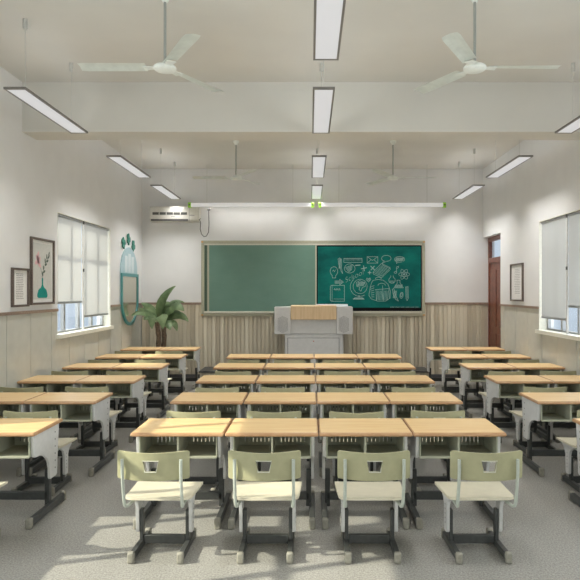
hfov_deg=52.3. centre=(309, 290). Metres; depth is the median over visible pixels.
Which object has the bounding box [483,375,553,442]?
student desk
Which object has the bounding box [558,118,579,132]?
diffuser
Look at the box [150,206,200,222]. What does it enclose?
air conditioner
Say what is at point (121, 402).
chair
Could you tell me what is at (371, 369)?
student desk
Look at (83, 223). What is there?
guide
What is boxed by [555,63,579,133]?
panel light
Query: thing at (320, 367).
student desk
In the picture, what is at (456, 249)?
wall
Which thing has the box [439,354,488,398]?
student desk
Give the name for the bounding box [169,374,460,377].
baseboard
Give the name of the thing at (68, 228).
roller blind
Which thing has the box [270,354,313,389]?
student desk
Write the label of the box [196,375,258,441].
student desk
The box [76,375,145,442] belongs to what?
student desk
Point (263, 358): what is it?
student desk
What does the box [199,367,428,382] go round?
platform
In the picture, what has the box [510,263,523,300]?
framed picture
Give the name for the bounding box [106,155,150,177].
panel light
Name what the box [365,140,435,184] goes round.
ceiling fan
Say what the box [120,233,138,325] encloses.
wall mirror
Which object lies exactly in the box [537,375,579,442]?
student desk
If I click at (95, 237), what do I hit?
roller blind
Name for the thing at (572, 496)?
student desk
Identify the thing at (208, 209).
power cable
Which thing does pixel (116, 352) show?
chair
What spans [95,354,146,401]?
student desk
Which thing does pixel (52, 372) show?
chair
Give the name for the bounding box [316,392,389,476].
student desk
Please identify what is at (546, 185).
wall
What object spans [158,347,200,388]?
student desk
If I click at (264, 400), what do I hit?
student desk
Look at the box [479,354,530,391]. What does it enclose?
student desk
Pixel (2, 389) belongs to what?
chair
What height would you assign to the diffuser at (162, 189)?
0.011 m
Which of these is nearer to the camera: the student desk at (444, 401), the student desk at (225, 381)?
the student desk at (444, 401)
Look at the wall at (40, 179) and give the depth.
8.38 m
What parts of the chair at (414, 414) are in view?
backrest, post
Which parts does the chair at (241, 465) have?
leg, post, backrest, seat, post, leg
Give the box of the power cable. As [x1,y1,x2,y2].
[199,208,209,236]
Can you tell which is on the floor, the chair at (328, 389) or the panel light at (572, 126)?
the chair at (328, 389)
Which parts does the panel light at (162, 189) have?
frame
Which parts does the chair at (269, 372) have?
backrest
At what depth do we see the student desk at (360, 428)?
4.96 m
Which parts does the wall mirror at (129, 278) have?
teal frame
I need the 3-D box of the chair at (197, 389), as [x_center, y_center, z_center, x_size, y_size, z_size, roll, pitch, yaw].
[-1.062,1.498,6.945,0.503,0.804,0.602,0,0,-1]
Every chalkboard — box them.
[201,241,424,315]
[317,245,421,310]
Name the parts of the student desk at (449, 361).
leg panel, post, post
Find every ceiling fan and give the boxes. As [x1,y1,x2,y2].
[77,0,221,91]
[192,140,259,183]
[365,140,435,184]
[415,0,561,93]
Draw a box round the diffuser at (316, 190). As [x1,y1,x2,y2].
[312,186,321,198]
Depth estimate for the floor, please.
4.68 m
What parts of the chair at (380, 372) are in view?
backrest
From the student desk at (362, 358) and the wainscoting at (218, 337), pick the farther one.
the wainscoting at (218, 337)
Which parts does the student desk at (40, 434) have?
leg panel, post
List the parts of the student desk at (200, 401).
leg panel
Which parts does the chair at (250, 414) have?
backrest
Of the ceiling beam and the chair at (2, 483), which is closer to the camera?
the chair at (2, 483)
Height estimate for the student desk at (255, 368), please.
0.770 m
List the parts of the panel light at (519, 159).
frame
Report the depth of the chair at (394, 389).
6.68 m
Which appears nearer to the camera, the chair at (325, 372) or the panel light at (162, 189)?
the chair at (325, 372)
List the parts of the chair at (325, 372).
backrest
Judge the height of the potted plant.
2.005 m
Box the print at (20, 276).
[14,270,26,304]
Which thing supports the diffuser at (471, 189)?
attached to the panel light at (473, 188)
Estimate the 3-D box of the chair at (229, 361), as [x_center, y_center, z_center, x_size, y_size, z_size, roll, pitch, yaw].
[-1.053,1.498,9.637,0.503,0.804,0.602,0,0,1]
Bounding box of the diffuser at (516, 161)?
[487,157,529,177]
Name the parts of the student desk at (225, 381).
leg panel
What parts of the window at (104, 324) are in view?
sill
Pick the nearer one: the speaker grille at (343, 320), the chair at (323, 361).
the chair at (323, 361)
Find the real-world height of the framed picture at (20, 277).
0.490 m
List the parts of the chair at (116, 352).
backrest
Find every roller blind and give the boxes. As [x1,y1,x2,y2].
[57,213,82,303]
[84,222,108,317]
[541,215,565,320]
[568,210,579,307]
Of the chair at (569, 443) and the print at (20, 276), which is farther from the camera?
the print at (20, 276)
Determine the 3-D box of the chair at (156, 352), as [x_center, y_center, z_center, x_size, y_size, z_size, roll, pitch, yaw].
[-2.576,1.498,10.998,0.503,0.804,0.602,0,0,0]
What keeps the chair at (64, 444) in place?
on the floor
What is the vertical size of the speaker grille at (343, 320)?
0.351 m
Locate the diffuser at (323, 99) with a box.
[314,90,332,132]
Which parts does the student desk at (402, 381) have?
leg panel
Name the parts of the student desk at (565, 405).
post, leg panel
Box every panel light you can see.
[3,18,87,133]
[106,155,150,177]
[150,148,180,198]
[311,148,322,198]
[312,60,334,133]
[312,155,326,177]
[313,0,345,59]
[452,148,484,198]
[486,140,532,177]
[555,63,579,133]
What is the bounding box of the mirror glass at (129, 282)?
[123,276,136,321]
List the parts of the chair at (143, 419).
leg, backrest, leg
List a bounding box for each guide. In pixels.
[82,221,84,329]
[566,214,568,333]
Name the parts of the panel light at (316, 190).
frame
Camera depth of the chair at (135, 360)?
9.70 m
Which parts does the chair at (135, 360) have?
backrest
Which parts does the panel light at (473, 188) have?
frame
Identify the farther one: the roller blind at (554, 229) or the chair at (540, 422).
the roller blind at (554, 229)
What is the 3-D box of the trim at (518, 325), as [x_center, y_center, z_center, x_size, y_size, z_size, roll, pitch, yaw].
[3.792,1.092,4.468,0.018,1.616,14.476,0,0,0]
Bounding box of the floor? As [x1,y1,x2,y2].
[0,378,579,579]
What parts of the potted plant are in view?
stem, stem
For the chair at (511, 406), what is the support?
on the floor
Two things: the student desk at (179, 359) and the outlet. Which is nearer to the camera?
the student desk at (179, 359)
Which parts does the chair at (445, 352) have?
backrest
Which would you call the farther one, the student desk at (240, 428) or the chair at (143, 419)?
the chair at (143, 419)
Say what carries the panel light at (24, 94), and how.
hanging from the ceiling
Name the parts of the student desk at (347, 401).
leg panel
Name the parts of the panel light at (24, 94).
frame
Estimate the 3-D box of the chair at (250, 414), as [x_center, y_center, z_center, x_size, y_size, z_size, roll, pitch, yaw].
[-0.324,1.498,5.624,0.503,0.804,0.602,0,0,2]
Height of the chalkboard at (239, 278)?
1.645 m
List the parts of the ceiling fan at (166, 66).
blade, blade, blade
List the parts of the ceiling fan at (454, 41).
blade, blade, blade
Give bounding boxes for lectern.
[274,305,352,369]
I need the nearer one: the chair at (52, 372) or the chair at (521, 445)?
the chair at (521, 445)
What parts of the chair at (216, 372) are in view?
backrest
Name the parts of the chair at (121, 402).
backrest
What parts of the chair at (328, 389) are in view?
backrest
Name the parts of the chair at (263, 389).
backrest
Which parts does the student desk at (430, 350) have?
leg panel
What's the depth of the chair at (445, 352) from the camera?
10.75 m
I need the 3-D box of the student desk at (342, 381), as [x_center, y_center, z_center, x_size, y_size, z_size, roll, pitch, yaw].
[0.445,1.515,7.718,0.746,0.770,0.695,0,0,0]
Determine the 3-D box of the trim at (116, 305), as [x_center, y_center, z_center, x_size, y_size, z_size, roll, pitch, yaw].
[-3.662,0.276,4.850,0.022,0.040,16.100,0,0,0]
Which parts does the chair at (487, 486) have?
leg, post, seat, backrest, post, leg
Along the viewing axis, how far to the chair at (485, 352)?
10.74 m
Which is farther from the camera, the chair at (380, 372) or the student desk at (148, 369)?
the student desk at (148, 369)
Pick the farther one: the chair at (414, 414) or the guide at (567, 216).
the guide at (567, 216)
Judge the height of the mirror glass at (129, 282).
0.930 m
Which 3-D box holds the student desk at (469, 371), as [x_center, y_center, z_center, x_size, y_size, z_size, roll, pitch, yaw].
[2.689,1.515,9.057,0.722,0.770,0.695,0,0,0]
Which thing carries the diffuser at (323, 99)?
attached to the panel light at (323, 97)
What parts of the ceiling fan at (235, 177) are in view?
blade, blade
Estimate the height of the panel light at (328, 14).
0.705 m
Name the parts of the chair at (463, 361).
leg, backrest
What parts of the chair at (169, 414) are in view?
backrest, post, leg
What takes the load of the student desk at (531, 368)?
on the floor
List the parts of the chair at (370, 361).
backrest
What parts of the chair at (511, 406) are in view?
leg, backrest, post, leg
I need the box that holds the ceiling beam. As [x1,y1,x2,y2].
[22,82,579,139]
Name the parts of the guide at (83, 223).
rail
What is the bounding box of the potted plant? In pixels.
[131,286,188,376]
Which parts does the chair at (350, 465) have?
leg, post, seat, backrest, post, leg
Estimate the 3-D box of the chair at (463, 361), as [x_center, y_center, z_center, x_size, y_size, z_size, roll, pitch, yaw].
[2.684,1.498,9.650,0.503,0.804,0.602,0,0,0]
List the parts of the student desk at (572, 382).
leg panel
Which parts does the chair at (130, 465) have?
leg, post, backrest, seat, post, leg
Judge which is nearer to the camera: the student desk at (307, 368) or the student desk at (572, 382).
the student desk at (572, 382)
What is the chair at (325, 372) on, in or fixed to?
on the floor
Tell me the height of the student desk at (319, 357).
0.770 m
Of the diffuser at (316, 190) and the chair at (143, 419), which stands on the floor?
the chair at (143, 419)
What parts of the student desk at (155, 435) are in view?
leg panel, post, post, leg panel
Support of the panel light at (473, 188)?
hanging from the ceiling
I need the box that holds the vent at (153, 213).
[152,212,186,214]
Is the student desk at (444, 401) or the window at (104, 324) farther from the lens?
the window at (104, 324)
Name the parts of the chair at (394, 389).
backrest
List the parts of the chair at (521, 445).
seat, leg, post, backrest, post, leg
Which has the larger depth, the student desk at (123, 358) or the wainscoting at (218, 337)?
the wainscoting at (218, 337)
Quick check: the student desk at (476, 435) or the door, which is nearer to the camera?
the student desk at (476, 435)
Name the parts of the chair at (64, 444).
leg, post, backrest, seat, post, leg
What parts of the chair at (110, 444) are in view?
leg, post, backrest, post, leg, seat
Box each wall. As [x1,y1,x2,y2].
[0,66,141,324]
[142,169,493,301]
[483,140,579,327]
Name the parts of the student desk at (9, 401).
leg panel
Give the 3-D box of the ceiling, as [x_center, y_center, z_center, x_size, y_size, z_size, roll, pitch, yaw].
[0.055,-2.727,4.850,8.056,0.120,16.700,0,0,0]
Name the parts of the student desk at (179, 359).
post, leg panel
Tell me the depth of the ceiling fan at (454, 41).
5.30 m
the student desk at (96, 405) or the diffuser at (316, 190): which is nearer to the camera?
the student desk at (96, 405)
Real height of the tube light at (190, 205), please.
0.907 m
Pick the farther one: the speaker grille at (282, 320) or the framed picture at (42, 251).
the speaker grille at (282, 320)
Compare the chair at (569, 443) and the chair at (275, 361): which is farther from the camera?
the chair at (275, 361)
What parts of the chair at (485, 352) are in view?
backrest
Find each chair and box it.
[0,387,42,440]
[0,481,7,536]
[3,410,76,495]
[51,371,91,427]
[65,387,121,454]
[88,360,123,405]
[106,371,150,425]
[115,351,146,389]
[117,450,202,563]
[134,359,171,408]
[155,351,187,394]
[166,410,222,490]
[195,387,238,447]
[215,371,250,410]
[228,360,258,391]
[228,450,301,563]
[247,411,300,481]
[261,387,304,437]
[268,371,303,409]
[274,360,304,362]
[322,360,353,362]
[324,371,359,409]
[326,387,369,438]
[329,411,383,490]
[334,450,409,563]
[369,360,399,391]
[379,371,415,409]
[386,387,434,437]
[408,410,464,490]
[435,450,521,563]
[439,351,471,394]
[455,360,493,408]
[478,371,524,421]
[479,351,510,390]
[504,359,538,406]
[509,387,566,454]
[537,371,576,427]
[556,410,579,492]
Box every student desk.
[0,392,45,476]
[0,418,65,528]
[17,375,91,442]
[24,392,114,476]
[62,363,123,409]
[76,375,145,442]
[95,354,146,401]
[112,363,170,418]
[120,347,163,388]
[130,418,231,528]
[138,354,187,397]
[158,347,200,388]
[170,392,247,450]
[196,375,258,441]
[213,363,265,407]
[225,418,317,528]
[226,354,271,389]
[244,392,316,467]
[256,375,314,391]
[264,363,314,409]
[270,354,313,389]
[314,354,357,400]
[315,363,364,419]
[315,375,374,442]
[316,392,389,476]
[318,418,411,528]
[356,354,401,391]
[363,363,415,407]
[371,375,434,437]
[384,392,462,462]
[403,418,506,528]
[425,347,467,388]
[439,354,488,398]
[458,363,515,419]
[462,347,504,388]
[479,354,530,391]
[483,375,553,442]
[504,363,564,410]
[519,392,579,476]
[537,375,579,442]
[568,418,579,505]
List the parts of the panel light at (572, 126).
frame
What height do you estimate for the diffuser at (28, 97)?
0.011 m
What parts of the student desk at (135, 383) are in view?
post, leg panel, post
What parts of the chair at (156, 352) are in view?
backrest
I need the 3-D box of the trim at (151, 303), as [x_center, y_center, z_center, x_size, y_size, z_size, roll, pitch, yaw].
[0.105,0.273,12.877,7.556,0.047,0.045,0,0,0]
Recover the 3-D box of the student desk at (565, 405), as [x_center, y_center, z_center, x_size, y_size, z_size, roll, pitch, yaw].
[2.689,1.515,6.378,0.722,0.770,0.695,0,0,0]
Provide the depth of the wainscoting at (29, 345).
8.22 m
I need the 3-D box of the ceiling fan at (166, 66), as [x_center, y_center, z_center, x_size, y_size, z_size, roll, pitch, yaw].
[-1.470,-2.323,5.310,1.210,0.688,1.397,0,0,0]
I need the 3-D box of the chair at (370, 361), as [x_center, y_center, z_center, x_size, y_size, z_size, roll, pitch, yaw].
[1.189,1.498,9.629,0.503,0.804,0.602,0,0,1]
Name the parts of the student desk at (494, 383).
post, leg panel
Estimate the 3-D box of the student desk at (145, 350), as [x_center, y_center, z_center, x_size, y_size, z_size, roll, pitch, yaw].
[-3.300,1.515,11.738,0.735,0.770,0.695,0,0,0]
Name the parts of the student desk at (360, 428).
leg panel, post, leg panel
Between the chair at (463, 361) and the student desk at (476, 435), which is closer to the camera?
the student desk at (476, 435)
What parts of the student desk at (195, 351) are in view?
post, leg panel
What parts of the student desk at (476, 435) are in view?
leg panel, post, leg panel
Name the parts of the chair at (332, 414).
leg, post, backrest, post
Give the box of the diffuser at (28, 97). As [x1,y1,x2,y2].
[8,90,84,132]
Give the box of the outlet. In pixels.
[151,219,187,220]
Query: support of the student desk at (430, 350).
on the floor
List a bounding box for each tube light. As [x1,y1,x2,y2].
[188,202,313,207]
[318,202,445,207]
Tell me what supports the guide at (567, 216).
attached to the window at (545, 328)
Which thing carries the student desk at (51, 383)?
on the floor
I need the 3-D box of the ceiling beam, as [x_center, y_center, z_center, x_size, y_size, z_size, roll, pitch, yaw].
[0.055,-2.349,7.730,7.456,0.637,0.400,0,0,0]
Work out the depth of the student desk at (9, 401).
6.32 m
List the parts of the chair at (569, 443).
seat, leg, post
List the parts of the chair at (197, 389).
backrest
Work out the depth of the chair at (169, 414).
5.43 m
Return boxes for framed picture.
[11,267,29,306]
[30,236,54,304]
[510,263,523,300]
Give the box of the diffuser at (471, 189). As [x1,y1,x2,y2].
[455,186,482,198]
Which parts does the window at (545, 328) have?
sill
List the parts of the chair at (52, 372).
backrest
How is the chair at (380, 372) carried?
on the floor
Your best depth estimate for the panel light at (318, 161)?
9.24 m
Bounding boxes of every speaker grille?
[278,316,287,332]
[339,316,348,332]
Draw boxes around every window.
[56,212,113,338]
[535,209,579,340]
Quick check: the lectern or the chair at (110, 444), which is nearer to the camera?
the chair at (110, 444)
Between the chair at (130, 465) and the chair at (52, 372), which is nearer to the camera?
the chair at (130, 465)
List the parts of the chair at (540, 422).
backrest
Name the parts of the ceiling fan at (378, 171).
blade, blade, blade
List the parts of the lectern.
door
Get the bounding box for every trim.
[0,303,141,315]
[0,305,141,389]
[141,302,487,304]
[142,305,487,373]
[499,304,538,308]
[501,306,579,407]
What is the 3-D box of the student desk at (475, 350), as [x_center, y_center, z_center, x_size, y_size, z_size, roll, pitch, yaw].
[3.416,1.515,11.738,0.722,0.770,0.695,0,0,0]
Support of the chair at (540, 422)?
on the floor
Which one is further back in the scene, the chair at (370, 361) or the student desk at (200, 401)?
the chair at (370, 361)
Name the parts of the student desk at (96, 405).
leg panel, post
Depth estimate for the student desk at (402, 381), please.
7.62 m
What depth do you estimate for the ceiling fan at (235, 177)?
10.48 m
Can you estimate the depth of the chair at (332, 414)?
5.36 m
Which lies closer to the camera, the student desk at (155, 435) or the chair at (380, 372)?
the student desk at (155, 435)
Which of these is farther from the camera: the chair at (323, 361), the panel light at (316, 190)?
the panel light at (316, 190)
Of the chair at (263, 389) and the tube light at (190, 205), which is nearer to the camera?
the chair at (263, 389)
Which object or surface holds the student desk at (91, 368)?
on the floor
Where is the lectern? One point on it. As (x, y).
(307, 329)
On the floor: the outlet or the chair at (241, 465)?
the chair at (241, 465)
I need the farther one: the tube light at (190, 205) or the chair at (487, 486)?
the tube light at (190, 205)
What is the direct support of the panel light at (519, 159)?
hanging from the ceiling
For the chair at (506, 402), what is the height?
0.804 m
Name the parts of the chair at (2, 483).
seat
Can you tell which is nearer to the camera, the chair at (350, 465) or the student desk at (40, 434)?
the chair at (350, 465)
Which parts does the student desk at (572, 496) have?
leg panel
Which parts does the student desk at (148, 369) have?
post, post, leg panel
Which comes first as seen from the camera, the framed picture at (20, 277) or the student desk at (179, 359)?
the framed picture at (20, 277)
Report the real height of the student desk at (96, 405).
0.770 m
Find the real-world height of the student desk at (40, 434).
0.770 m
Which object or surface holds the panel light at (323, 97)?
hanging from the ceiling
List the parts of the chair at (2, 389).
backrest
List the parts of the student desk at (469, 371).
leg panel, post, post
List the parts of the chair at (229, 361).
backrest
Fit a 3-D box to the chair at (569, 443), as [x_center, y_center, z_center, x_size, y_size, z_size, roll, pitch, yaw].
[2.709,1.498,5.653,0.503,0.804,0.602,0,0,0]
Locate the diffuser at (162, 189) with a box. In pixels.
[153,186,178,198]
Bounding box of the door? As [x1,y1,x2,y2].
[488,235,500,347]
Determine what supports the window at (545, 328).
in the wall at (546, 185)
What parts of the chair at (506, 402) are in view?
backrest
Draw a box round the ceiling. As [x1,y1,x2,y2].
[0,0,579,168]
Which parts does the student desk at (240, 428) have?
leg panel, post, leg panel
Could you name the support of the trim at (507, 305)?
attached to the wall at (546, 185)
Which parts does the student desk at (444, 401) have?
leg panel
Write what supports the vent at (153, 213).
attached to the air conditioner
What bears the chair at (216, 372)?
on the floor
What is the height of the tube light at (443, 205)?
0.907 m
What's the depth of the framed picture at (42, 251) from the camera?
8.07 m
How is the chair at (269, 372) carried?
on the floor
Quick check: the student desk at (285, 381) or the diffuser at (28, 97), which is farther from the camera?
the student desk at (285, 381)
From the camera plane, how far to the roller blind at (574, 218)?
8.51 m

